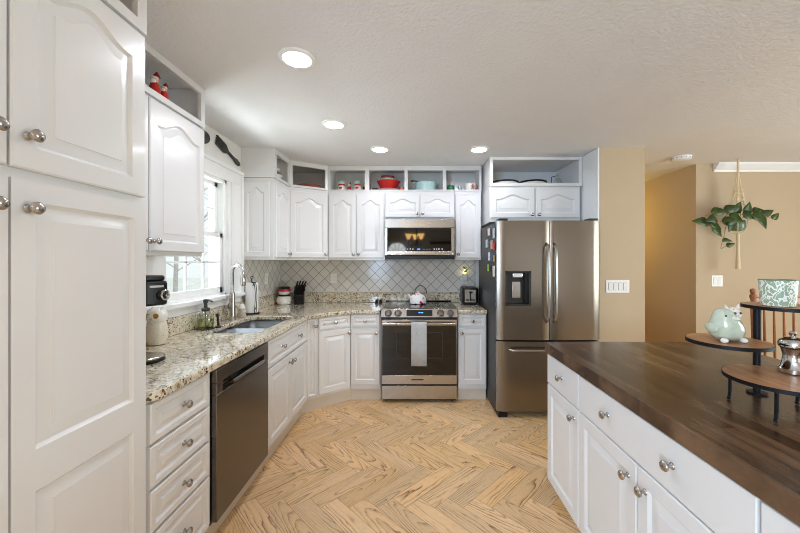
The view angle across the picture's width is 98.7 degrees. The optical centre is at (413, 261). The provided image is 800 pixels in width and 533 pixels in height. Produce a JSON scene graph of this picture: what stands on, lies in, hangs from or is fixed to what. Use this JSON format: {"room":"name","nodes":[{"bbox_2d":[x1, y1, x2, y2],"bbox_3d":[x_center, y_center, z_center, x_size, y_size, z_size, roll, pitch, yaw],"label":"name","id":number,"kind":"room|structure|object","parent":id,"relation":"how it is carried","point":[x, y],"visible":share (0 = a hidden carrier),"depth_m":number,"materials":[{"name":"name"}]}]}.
{"room":"kitchen","nodes":[
{"label":"kitchen","id":0,"kind":"room"},
{"bbox_2d":[202,124,279,331],"bbox_3d":[-1.670,0.172,0.220,0.160,2.455,8.040,0,0,0],"label":"wall","id":1,"kind":"structure","parent":0,"point":[257,269],"depth_m":3.34,"materials":[{"name":"paint"}]},
{"bbox_2d":[141,93,203,256],"bbox_3d":[-1.421,-0.422,1.683,0.353,0.785,0.850,0,0,0],"label":"upper cabinet","id":2,"kind":"object","parent":1,"relation":"attached to","point":[173,200],"visible":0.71,"depth_m":1.83,"materials":[{"name":"white paint"}]},
{"bbox_2d":[145,41,204,128],"bbox_3d":[-1.441,-0.935,1.691,0.312,0.236,0.838,0,0,0],"label":"cubby","id":3,"kind":"object","parent":2,"relation":"on","point":[188,103],"visible":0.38,"depth_m":2.03,"materials":[{"name":"white paint"}]},
{"bbox_2d":[149,72,160,93],"bbox_3d":[-1.335,-0.911,1.765,0.059,0.127,0.059,0,0,0],"label":"figurine","id":4,"kind":"object","parent":3,"relation":"in","point":[154,79],"visible":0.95,"depth_m":1.75,"materials":[{"name":"red ceramic"}]},
{"bbox_2d":[160,83,168,99],"bbox_3d":[-1.330,-0.898,1.825,0.047,0.102,0.047,0,0,0],"label":"figurine","id":5,"kind":"object","parent":3,"relation":"in","point":[164,87],"visible":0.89,"depth_m":1.81,"materials":[{"name":"red ceramic"}]},
{"bbox_2d":[146,153,245,322],"bbox_3d":[-1.645,-0.224,2.564,0.190,1.183,1.208,0,0,0],"label":"window","id":6,"kind":"structure","parent":1,"relation":"in","point":[225,232],"depth_m":2.89,"materials":[{"name":"white paint"}]},
{"bbox_2d":[204,131,209,143],"bbox_3d":[-1.589,-0.918,2.473,0.014,0.145,0.384,0,0,0],"label":"decorative spoon","id":7,"kind":"object","parent":1,"relation":"attached to","point":[206,135],"visible":0.27,"depth_m":2.62,"materials":[{"name":"black wood"}]},
{"bbox_2d":[215,135,239,165],"bbox_3d":[-1.589,-0.943,2.935,0.014,0.158,0.379,0,0,0],"label":"decorative fork","id":8,"kind":"object","parent":1,"relation":"attached to","point":[220,143],"visible":1,"depth_m":2.86,"materials":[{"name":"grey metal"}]},
{"bbox_2d":[265,273,267,283],"bbox_3d":[-1.586,0.185,3.685,0.008,0.115,0.072,0,0,0],"label":"wall outlet","id":9,"kind":"object","parent":1,"relation":"attached to","point":[266,274],"visible":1,"depth_m":3.68,"materials":[{"name":"white plastic"}]},
{"bbox_2d":[244,178,291,259],"bbox_3d":[-1.421,-0.395,3.358,0.353,0.760,0.384,0,0,0],"label":"upper cabinet","id":10,"kind":"object","parent":1,"relation":"attached to","point":[266,200],"visible":0.98,"depth_m":3.17,"materials":[{"name":"white paint"}]},
{"bbox_2d":[241,147,289,185],"bbox_3d":[-1.441,-0.915,3.356,0.312,0.276,0.380,0,0,0],"label":"cubby","id":11,"kind":"object","parent":10,"relation":"on","point":[256,162],"visible":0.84,"depth_m":3.17,"materials":[{"name":"white paint"}]},
{"bbox_2d":[280,228,482,304],"bbox_3d":[0.050,0.172,4.160,3.300,2.455,0.160,0,0,0],"label":"wall","id":12,"kind":"structure","parent":0,"point":[389,274],"depth_m":4.08,"materials":[{"name":"tile"}]},
{"bbox_2d":[288,187,327,259],"bbox_3d":[-1.264,-0.395,3.811,0.650,0.760,0.536,0,0,0],"label":"upper cabinet","id":13,"kind":"object","parent":12,"relation":"attached to","point":[308,207],"visible":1,"depth_m":3.65,"materials":[{"name":"white paint"}]},
{"bbox_2d":[288,160,327,190],"bbox_3d":[-1.267,-0.915,3.813,0.644,0.276,0.531,0,0,0],"label":"cubby","id":14,"kind":"object","parent":13,"relation":"on","point":[321,179],"visible":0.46,"depth_m":3.76,"materials":[{"name":"white paint"}]},
{"bbox_2d":[296,184,323,187],"bbox_3d":[-1.160,-0.815,3.800,0.310,0.027,0.310,0,0,0],"label":"terracotta dish","id":15,"kind":"object","parent":14,"relation":"in","point":[311,185],"visible":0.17,"depth_m":3.68,"materials":[{"name":"brown ceramic"}]},
{"bbox_2d":[331,273,336,282],"bbox_3d":[-0.953,0.200,4.076,0.072,0.115,0.008,0,0,0],"label":"wall outlet","id":16,"kind":"object","parent":12,"relation":"attached to","point":[333,275],"visible":1,"depth_m":4.07,"materials":[{"name":"white plastic"}]},
{"bbox_2d":[328,191,386,259],"bbox_3d":[-0.632,-0.395,3.901,0.622,0.760,0.353,0,0,0],"label":"upper cabinet","id":17,"kind":"object","parent":12,"relation":"attached to","point":[356,219],"visible":0.99,"depth_m":3.76,"materials":[{"name":"white paint"}]},
{"bbox_2d":[290,291,459,291],"bbox_3d":[-0.427,0.356,4.078,2.324,0.016,0.003,0,0,0],"label":"trim","id":18,"kind":"structure","parent":12,"relation":"attached to","point":[290,291],"depth_m":4.08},
{"bbox_2d":[328,166,480,190],"bbox_3d":[-0.101,-0.915,3.922,1.684,0.276,0.309,0,0,0],"label":"cubby","id":19,"kind":"object","parent":12,"relation":"attached to","point":[443,179],"visible":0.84,"depth_m":4.00,"materials":[{"name":"white paint"}]},
{"bbox_2d":[338,180,345,189],"bbox_3d":[-0.815,-0.852,3.856,0.089,0.122,0.096,0,0,0],"label":"jar","id":20,"kind":"object","parent":19,"relation":"in","point":[341,184],"visible":0.91,"depth_m":3.83,"materials":[{"name":"white ceramic"}]},
{"bbox_2d":[354,180,361,189],"bbox_3d":[-0.635,-0.852,3.856,0.089,0.122,0.096,0,0,0],"label":"jar","id":21,"kind":"object","parent":19,"relation":"in","point":[357,184],"visible":0.94,"depth_m":3.83,"materials":[{"name":"white ceramic"}]},
{"bbox_2d":[378,188,399,189],"bbox_3d":[-0.290,-0.801,3.920,0.294,0.021,0.294,0,0,0],"label":"serving plate","id":22,"kind":"object","parent":19,"relation":"in","point":[379,188],"visible":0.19,"depth_m":3.81,"materials":[{"name":"white ceramic"}]},
{"bbox_2d":[377,179,399,187],"bbox_3d":[-0.290,-0.856,3.920,0.272,0.107,0.272,0,0,0],"label":"bowl","id":23,"kind":"object","parent":22,"relation":"on","point":[384,183],"visible":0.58,"depth_m":3.83,"materials":[{"name":"ceramic"}]},
{"bbox_3d":[-0.300,-0.904,3.920,0.184,0.071,0.184,0,0,0],"label":"striped bowl","id":24,"kind":"object","parent":23,"relation":"in","visible":0},
{"bbox_2d":[381,175,393,177],"bbox_3d":[-0.300,-0.940,3.920,0.156,0.063,0.156,0,0,0],"label":"dish","id":25,"kind":"object","parent":24,"relation":"on","point":[382,176],"visible":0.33,"depth_m":3.86,"materials":[{"name":"ceramic"}]},
{"bbox_2d":[413,181,438,189],"bbox_3d":[0.135,-0.844,3.920,0.244,0.106,0.244,0,0,42],"label":"enamel pot","id":26,"kind":"object","parent":19,"relation":"in","point":[420,185],"visible":0.77,"depth_m":3.82,"materials":[{"name":"teal metal"}]},
{"bbox_2d":[447,185,453,189],"bbox_3d":[0.410,-0.825,3.860,0.083,0.069,0.083,0,0,0],"label":"mug","id":27,"kind":"object","parent":19,"relation":"in","point":[449,187],"visible":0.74,"depth_m":3.83,"materials":[{"name":"green ceramic"}]},
{"bbox_2d":[464,183,477,189],"bbox_3d":[0.632,-0.831,3.858,0.137,0.081,0.132,0,0,42],"label":"mug","id":28,"kind":"object","parent":19,"relation":"in","point":[468,186],"visible":0.9,"depth_m":3.81,"materials":[{"name":"white ceramic"}]},
{"bbox_2d":[385,191,454,218],"bbox_3d":[0.064,-0.619,3.901,0.766,0.313,0.353,0,0,0],"label":"upper cabinet","id":29,"kind":"object","parent":12,"relation":"attached to","point":[398,204],"visible":0.96,"depth_m":3.76,"materials":[{"name":"white paint"}]},
{"bbox_2d":[385,219,454,258],"bbox_3d":[0.060,-0.240,3.862,0.745,0.430,0.433,0,0,0],"label":"microwave","id":30,"kind":"object","parent":29,"relation":"attached to","point":[404,238],"visible":1,"depth_m":3.66,"materials":[{"name":"grey metal"}]},
{"bbox_2d":[461,275,467,283],"bbox_3d":[0.600,0.215,4.076,0.072,0.115,0.008,0,0,0],"label":"wall outlet","id":31,"kind":"object","parent":12,"relation":"attached to","point":[462,281],"visible":0.54,"depth_m":4.07,"materials":[{"name":"white plastic"}]},
{"bbox_2d":[462,266,468,280],"bbox_3d":[0.600,0.140,4.033,0.094,0.170,0.076,0,0,0],"label":"night light","id":32,"kind":"object","parent":12,"relation":"attached to","point":[464,276],"visible":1,"depth_m":4.03,"materials":[{"name":"white plastic"}]},
{"bbox_2d":[452,191,480,259],"bbox_3d":[0.595,-0.395,3.901,0.292,0.760,0.353,0,0,0],"label":"upper cabinet","id":33,"kind":"object","parent":12,"relation":"attached to","point":[467,203],"visible":0.97,"depth_m":3.76,"materials":[{"name":"white paint"}]},
{"bbox_2d":[481,186,579,227],"bbox_3d":[1.222,-0.580,3.743,0.915,0.360,0.655,0,0,0],"label":"upper cabinet","id":34,"kind":"object","parent":12,"relation":"attached to","point":[514,203],"visible":0.95,"depth_m":3.45,"materials":[{"name":"white paint"}]},
{"bbox_2d":[481,157,581,193],"bbox_3d":[1.230,-0.907,3.755,0.930,0.291,0.600,0,0,0],"label":"cubby","id":35,"kind":"object","parent":34,"relation":"on","point":[571,174],"visible":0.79,"depth_m":3.62,"materials":[{"name":"white paint"}]},
{"bbox_2d":[493,179,518,182],"bbox_3d":[0.965,-0.818,3.660,0.295,0.051,0.295,0,0,0],"label":"platter","id":36,"kind":"object","parent":35,"relation":"on","point":[501,180],"visible":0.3,"depth_m":3.53,"materials":[{"name":"white ceramic"}]},
{"bbox_2d":[519,179,546,182],"bbox_3d":[1.262,-0.818,3.660,0.295,0.051,0.295,0,0,0],"label":"platter","id":37,"kind":"object","parent":35,"relation":"on","point":[530,180],"visible":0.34,"depth_m":3.54,"materials":[{"name":"white ceramic"}]},
{"bbox_2d":[215,396,580,532],"bbox_3d":[1.815,1.400,1.100,6.870,0.001,9.800,0,0,0],"label":"floor","id":38,"kind":"structure","parent":0,"point":[353,465],"depth_m":2.23,"materials":[{"name":"beige wood"}]},
{"bbox_2d":[0,0,145,532],"bbox_3d":[-1.268,0.284,0.618,0.653,2.232,1.275,0,0,0],"label":"pantry cabinet","id":39,"kind":"object","parent":38,"relation":"on","point":[73,215],"visible":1,"depth_m":0.98,"materials":[{"name":"white paint"}]},
{"bbox_2d":[101,0,146,34],"bbox_3d":[-1.290,-0.944,0.623,0.610,0.219,1.285,0,0,0],"label":"cubby","id":40,"kind":"object","parent":39,"relation":"on","point":[134,12],"visible":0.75,"depth_m":1.22,"materials":[{"name":"white paint"}]},
{"bbox_2d":[146,373,209,532],"bbox_3d":[-1.268,0.963,1.466,0.653,0.874,0.419,0,0,0],"label":"base cabinet","id":41,"kind":"object","parent":38,"relation":"on","point":[178,423],"visible":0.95,"depth_m":1.44,"materials":[{"name":"white paint"}]},
{"bbox_2d":[204,342,267,532],"bbox_3d":[-1.265,0.966,1.983,0.605,0.868,0.606,0,0,0],"label":"dishwasher","id":42,"kind":"object","parent":38,"relation":"on","point":[239,387],"visible":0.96,"depth_m":1.87,"materials":[{"name":"grey metal"}]},
{"bbox_2d":[239,320,306,470],"bbox_3d":[-1.268,0.963,2.719,0.653,0.874,0.858,0,0,0],"label":"base cabinet","id":43,"kind":"object","parent":38,"relation":"on","point":[287,351],"visible":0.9,"depth_m":2.62,"materials":[{"name":"white paint"}]},
{"bbox_2d":[146,292,460,402],"bbox_3d":[-0.433,0.445,2.675,2.332,0.158,2.826,0,0,0],"label":"countertop","id":44,"kind":"structure","parent":43,"relation":"on","point":[191,354],"depth_m":2.34,"materials":[{"name":"beige stone"}]},
{"bbox_2d":[146,306,167,345],"bbox_3d":[-1.506,0.374,2.006,0.107,0.222,0.116,0,0,17],"label":"jar","id":45,"kind":"object","parent":44,"relation":"on","point":[157,326],"visible":0.98,"depth_m":1.97,"materials":[{"name":"ceramic"}]},
{"bbox_2d":[146,275,169,364],"bbox_3d":[-1.324,0.234,1.667,0.282,0.503,0.178,0,0,24],"label":"coffee maker","id":46,"kind":"object","parent":44,"relation":"on","point":[157,293],"visible":0.34,"depth_m":1.63,"materials":[{"name":"black plastic"}]},
{"bbox_2d":[146,352,164,361],"bbox_3d":[-1.310,0.464,1.665,0.166,0.010,0.166,0,0,24],"label":"drip tray","id":47,"kind":"object","parent":46,"relation":"on","point":[150,356],"depth_m":1.66,"materials":[{"name":"silver metal"}]},
{"bbox_2d":[196,299,214,329],"bbox_3d":[-1.499,0.378,2.470,0.122,0.214,0.119,0,0,0],"label":"soap dispenser","id":48,"kind":"object","parent":44,"relation":"on","point":[205,301],"visible":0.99,"depth_m":2.46,"materials":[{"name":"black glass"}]},
{"bbox_2d":[215,313,221,327],"bbox_3d":[-1.425,0.432,2.500,0.041,0.107,0.040,0,0,0],"label":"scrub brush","id":49,"kind":"object","parent":44,"relation":"on","point":[218,325],"visible":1,"depth_m":2.50,"materials":[{"name":"black plastic"}]},
{"bbox_2d":[227,263,245,320],"bbox_3d":[-1.468,0.251,2.809,0.169,0.470,0.111,0,0,20],"label":"kitchen faucet","id":50,"kind":"object","parent":44,"relation":"on","point":[231,305],"visible":1,"depth_m":2.83,"materials":[{"name":"silver metal"}]},
{"bbox_2d":[238,304,245,317],"bbox_3d":[-1.495,0.425,2.980,0.068,0.120,0.068,0,0,0],"label":"bottle","id":51,"kind":"object","parent":44,"relation":"on","point":[241,309],"visible":1,"depth_m":2.95,"materials":[{"name":"white ceramic"}]},
{"bbox_2d":[217,320,284,332],"bbox_3d":[-1.260,0.615,2.695,0.394,0.177,0.744,0,0,0],"label":"double sink","id":52,"kind":"object","parent":44,"relation":"in","point":[255,326],"visible":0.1,"depth_m":2.97,"materials":[{"name":"metal"}]},
{"bbox_2d":[246,276,259,314],"bbox_3d":[-1.508,0.310,3.200,0.150,0.350,0.140,0,0,0],"label":"paper towel holder","id":53,"kind":"object","parent":44,"relation":"on","point":[254,283],"visible":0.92,"depth_m":3.14,"materials":[{"name":"black paint"}]},
{"bbox_2d":[245,282,257,312],"bbox_3d":[-1.513,0.336,3.200,0.110,0.276,0.110,0,0,0],"label":"paper towel roll","id":54,"kind":"object","parent":53,"relation":"on","point":[250,302],"visible":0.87,"depth_m":3.15,"materials":[{"name":"white paper"}]},
{"bbox_2d":[276,286,291,304],"bbox_3d":[-1.475,0.385,3.900,0.168,0.200,0.168,0,0,0],"label":"lidded canister","id":55,"kind":"object","parent":44,"relation":"on","point":[284,298],"visible":1,"depth_m":3.84,"materials":[{"name":"white ceramic"}]},
{"bbox_2d":[294,287,304,304],"bbox_3d":[-1.312,0.386,3.918,0.110,0.198,0.143,0,0,-14],"label":"knife block","id":56,"kind":"object","parent":44,"relation":"on","point":[298,298],"visible":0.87,"depth_m":3.86,"materials":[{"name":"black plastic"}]},
{"bbox_2d":[302,314,350,413],"bbox_3d":[-1.110,0.963,3.615,0.976,0.874,0.946,0,0,0],"label":"base cabinet","id":57,"kind":"object","parent":38,"relation":"on","point":[328,338],"visible":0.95,"depth_m":3.28,"materials":[{"name":"white paint"}]},
{"bbox_2d":[350,313,381,398],"bbox_3d":[-0.488,0.963,3.741,0.304,0.874,0.693,0,0,0],"label":"base cabinet","id":58,"kind":"object","parent":38,"relation":"on","point":[365,329],"visible":0.91,"depth_m":3.43,"materials":[{"name":"white paint"}]},
{"bbox_2d":[381,300,457,400],"bbox_3d":[0.053,0.929,3.699,0.770,0.942,0.729,0,0,0],"label":"range","id":59,"kind":"object","parent":38,"relation":"on","point":[400,380],"visible":1,"depth_m":3.40,"materials":[{"name":"grey metal"}]},
{"bbox_2d":[407,285,426,303],"bbox_3d":[0.045,0.367,3.830,0.188,0.204,0.188,0,0,-42],"label":"kettle","id":60,"kind":"object","parent":59,"relation":"on","point":[416,298],"visible":1,"depth_m":3.77,"materials":[{"name":"white ceramic"}]},
{"bbox_2d":[411,322,426,365],"bbox_3d":[0.048,0.802,3.342,0.151,0.426,0.049,0,0,0],"label":"dish towel","id":61,"kind":"object","parent":59,"relation":"hanging from","point":[418,329],"visible":1,"depth_m":3.32,"materials":[{"name":"white fabric"}]},
{"bbox_2d":[382,300,457,308],"bbox_3d":[0.053,0.476,3.743,0.770,0.037,0.642,0,0,0],"label":"cooktop","id":62,"kind":"object","parent":59,"relation":"in","point":[389,304],"depth_m":3.66,"materials":[{"name":"glass"}]},
{"bbox_2d":[457,314,485,398],"bbox_3d":[0.585,0.963,3.741,0.286,0.874,0.693,0,0,0],"label":"base cabinet","id":63,"kind":"object","parent":38,"relation":"on","point":[471,328],"visible":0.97,"depth_m":3.43,"materials":[{"name":"white paint"}]},
{"bbox_2d":[453,303,486,313],"bbox_3d":[0.585,0.505,3.741,0.293,0.038,0.652,0,0,0],"label":"countertop","id":64,"kind":"structure","parent":63,"relation":"on","point":[468,308],"depth_m":3.47,"materials":[{"name":"beige stone"}]},
{"bbox_2d":[460,286,477,304],"bbox_3d":[0.628,0.387,3.917,0.176,0.197,0.263,0,0,0],"label":"toaster","id":65,"kind":"object","parent":64,"relation":"on","point":[468,294],"visible":1,"depth_m":3.81,"materials":[{"name":"black plastic"}]},
{"bbox_2d":[479,218,598,416],"bbox_3d":[1.200,0.507,3.442,0.924,1.785,0.936,0,0,0],"label":"refrigerator","id":66,"kind":"object","parent":38,"relation":"on","point":[544,287],"visible":0.87,"depth_m":3.06,"materials":[{"name":"grey metal"}]},
{"bbox_2d":[580,148,598,340],"bbox_3d":[1.707,0.173,3.630,0.014,2.453,0.916,0,0,0],"label":"panel","id":67,"kind":"object","parent":38,"relation":"on","point":[589,190],"visible":0.14,"depth_m":3.30,"materials":[{"name":"white paint"}]},
{"bbox_2d":[548,354,799,532],"bbox_3d":[1.254,0.973,0.891,0.975,0.854,2.350,0,0,0],"label":"base cabinet","id":68,"kind":"object","parent":38,"relation":"on","point":[611,469],"visible":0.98,"depth_m":1.29,"materials":[{"name":"white paint"}]},
{"bbox_2d":[545,342,799,525],"bbox_3d":[1.304,0.515,0.874,1.023,0.059,2.408,0,0,0],"label":"countertop","id":69,"kind":"structure","parent":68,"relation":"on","point":[680,389],"depth_m":1.18,"materials":[{"name":"brown wood"}]},
{"bbox_2d":[685,302,799,422],"bbox_3d":[1.227,0.322,1.166,0.470,0.326,0.392,0,0,0],"label":"tiered stand","id":70,"kind":"object","parent":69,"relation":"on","point":[759,377],"visible":0.83,"depth_m":1.16,"materials":[{"name":"black paint"}]},
{"bbox_2d":[705,308,747,342],"bbox_3d":[1.087,0.220,1.195,0.112,0.116,0.099,0,0,0],"label":"bird figurine","id":71,"kind":"object","parent":70,"relation":"on","point":[723,324],"visible":1,"depth_m":1.16,"materials":[{"name":"green ceramic"}]},
{"bbox_2d":[724,304,742,317],"bbox_3d":[1.172,0.217,1.265,0.059,0.120,0.058,0,0,-43],"label":"owl figurine","id":72,"kind":"object","parent":70,"relation":"on","point":[736,310],"visible":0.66,"depth_m":1.25,"materials":[{"name":"ceramic"}]},
{"bbox_2d":[758,279,799,306],"bbox_3d":[1.300,0.112,1.225,0.104,0.094,0.104,0,0,0],"label":"patterned bowl","id":73,"kind":"object","parent":70,"relation":"on","point":[772,292],"visible":1,"depth_m":1.19,"materials":[{"name":"green ceramic"}]},
{"bbox_2d":[777,331,799,375],"bbox_3d":[1.290,0.308,1.168,0.076,0.143,0.076,0,0,0],"label":"pepper mill","id":74,"kind":"object","parent":70,"relation":"on","point":[789,363],"visible":1,"depth_m":1.15,"materials":[{"name":"silver metal"}]},
{"bbox_2d":[749,288,799,357],"bbox_3d":[2.990,0.811,2.625,0.467,1.182,0.457,0,0,0],"label":"dining chair","id":75,"kind":"object","parent":38,"relation":"on","point":[753,297],"visible":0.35,"depth_m":2.80,"materials":[{"name":"brown wood"}]},
{"bbox_2d":[142,0,799,180],"bbox_3d":[1.800,-1.105,1.150,7.100,0.100,9.900,0,0,0],"label":"ceiling","id":76,"kind":"structure","parent":0,"point":[425,81],"depth_m":1.97,"materials":[{"name":"paint"}]},
{"bbox_2d":[278,47,315,68],"bbox_3d":[-0.606,-1.049,1.778,0.187,0.010,0.187,0,0,0],"label":"recessed light","id":77,"kind":"object","parent":76,"relation":"in","point":[294,57],"visible":1,"depth_m":1.76,"materials":[{"name":"white paint"}]},
{"bbox_2d":[321,119,345,129],"bbox_3d":[-0.614,-1.049,2.630,0.187,0.010,0.187,0,0,0],"label":"recessed light","id":78,"kind":"object","parent":76,"relation":"in","point":[335,124],"visible":1,"depth_m":2.62,"materials":[{"name":"white paint"}]},
{"bbox_2d":[370,146,389,152],"bbox_3d":[-0.319,-1.049,3.217,0.187,0.010,0.187,0,0,0],"label":"recessed light","id":79,"kind":"object","parent":76,"relation":"in","point":[378,149],"visible":1,"depth_m":3.21,"materials":[{"name":"white paint"}]},
{"bbox_2d":[469,146,488,152],"bbox_3d":[0.610,-1.049,3.217,0.187,0.010,0.187,0,0,0],"label":"recessed light","id":80,"kind":"object","parent":76,"relation":"in","point":[476,149],"visible":1,"depth_m":3.21,"materials":[{"name":"white paint"}]},
{"bbox_2d":[671,154,692,162],"bbox_3d":[2.700,-1.034,3.460,0.182,0.040,0.178,0,0,0],"label":"smoke detector","id":81,"kind":"object","parent":76,"relation":"attached to","point":[681,158],"visible":1,"depth_m":3.42,"materials":[{"name":"white paint"}]},
{"bbox_2d":[731,159,747,268],"bbox_3d":[3.335,-0.490,3.530,0.110,1.135,0.110,0,0,0],"label":"macrame hanger","id":82,"kind":"object","parent":76,"relation":"hanging from","point":[738,261],"visible":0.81,"depth_m":3.52,"materials":[{"name":"fabric"}]},
{"bbox_2d":[692,201,778,248],"bbox_3d":[3.215,-0.368,3.486,0.900,0.480,0.211,0,0,0],"label":"pothos","id":83,"kind":"object","parent":82,"relation":"hanging from","point":[760,215],"visible":1,"depth_m":3.43,"materials":[{"name":"green plant"}]},
{"bbox_2d":[732,220,745,230],"bbox_3d":[3.335,-0.368,3.530,0.123,0.112,0.123,0,0,0],"label":"pot","id":84,"kind":"object","parent":83,"relation":"on","point":[741,225],"depth_m":3.48,"materials":[{"name":"green ceramic"}]},
{"bbox_2d":[599,147,644,341],"bbox_3d":[1.925,0.172,4.585,0.420,2.455,2.830,0,0,0],"label":"wall partition","id":85,"kind":"structure","parent":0,"point":[621,169],"depth_m":3.17,"materials":[{"name":"beige paint"}]},
{"bbox_2d":[606,280,628,292],"bbox_3d":[1.875,0.230,3.165,0.203,0.111,0.009,0,0,0],"label":"light switch","id":86,"kind":"object","parent":85,"relation":"attached to","point":[612,286],"visible":1,"depth_m":3.16,"materials":[{"name":"white plastic"}]},
{"bbox_2d":[645,164,799,359],"bbox_3d":[4.125,0.172,4.855,2.150,2.455,2.290,0,0,0],"label":"wall","id":87,"kind":"structure","parent":0,"point":[682,255],"depth_m":3.71,"materials":[{"name":"beige paint"}]},
{"bbox_2d":[711,275,722,285],"bbox_3d":[3.275,0.210,3.705,0.122,0.120,0.009,0,0,0],"label":"light switch","id":88,"kind":"object","parent":87,"relation":"attached to","point":[716,280],"visible":1,"depth_m":3.70,"materials":[{"name":"white plastic"}]},
{"bbox_2d":[713,162,799,171],"bbox_3d":[4.217,-1.011,3.674,1.964,0.088,0.070,0,0,0],"label":"crown molding","id":89,"kind":"structure","parent":87,"relation":"attached to","point":[720,166],"depth_m":3.67,"materials":[{"name":"white paint"}]},
{"label":"outside","id":90,"kind":"structure","parent":0,"visible":0},
{"bbox_2d":[166,278,207,292],"bbox_3d":[-20.950,1.950,10.000,38.100,0.100,60.000,0,0,0],"label":"ground","id":91,"kind":"structure","parent":90,"point":[192,283],"depth_m":28.98,"materials":[{"name":"white snow"}]},
{"bbox_2d":[167,187,207,291],"bbox_3d":[-5.909,-1.398,9.127,3.002,6.598,3.664,0,0,0],"label":"bare tree","id":92,"kind":"object","parent":91,"relation":"on","point":[176,258],"visible":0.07,"depth_m":8.89,"materials":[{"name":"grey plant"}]},
{"bbox_2d":[173,189,206,291],"bbox_3d":[-14.642,-3.003,21.817,4.848,9.811,3.599,0,0,19],"label":"bare tree","id":93,"kind":"object","parent":91,"relation":"on","point":[206,189],"visible":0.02,"depth_m":21.44,"materials":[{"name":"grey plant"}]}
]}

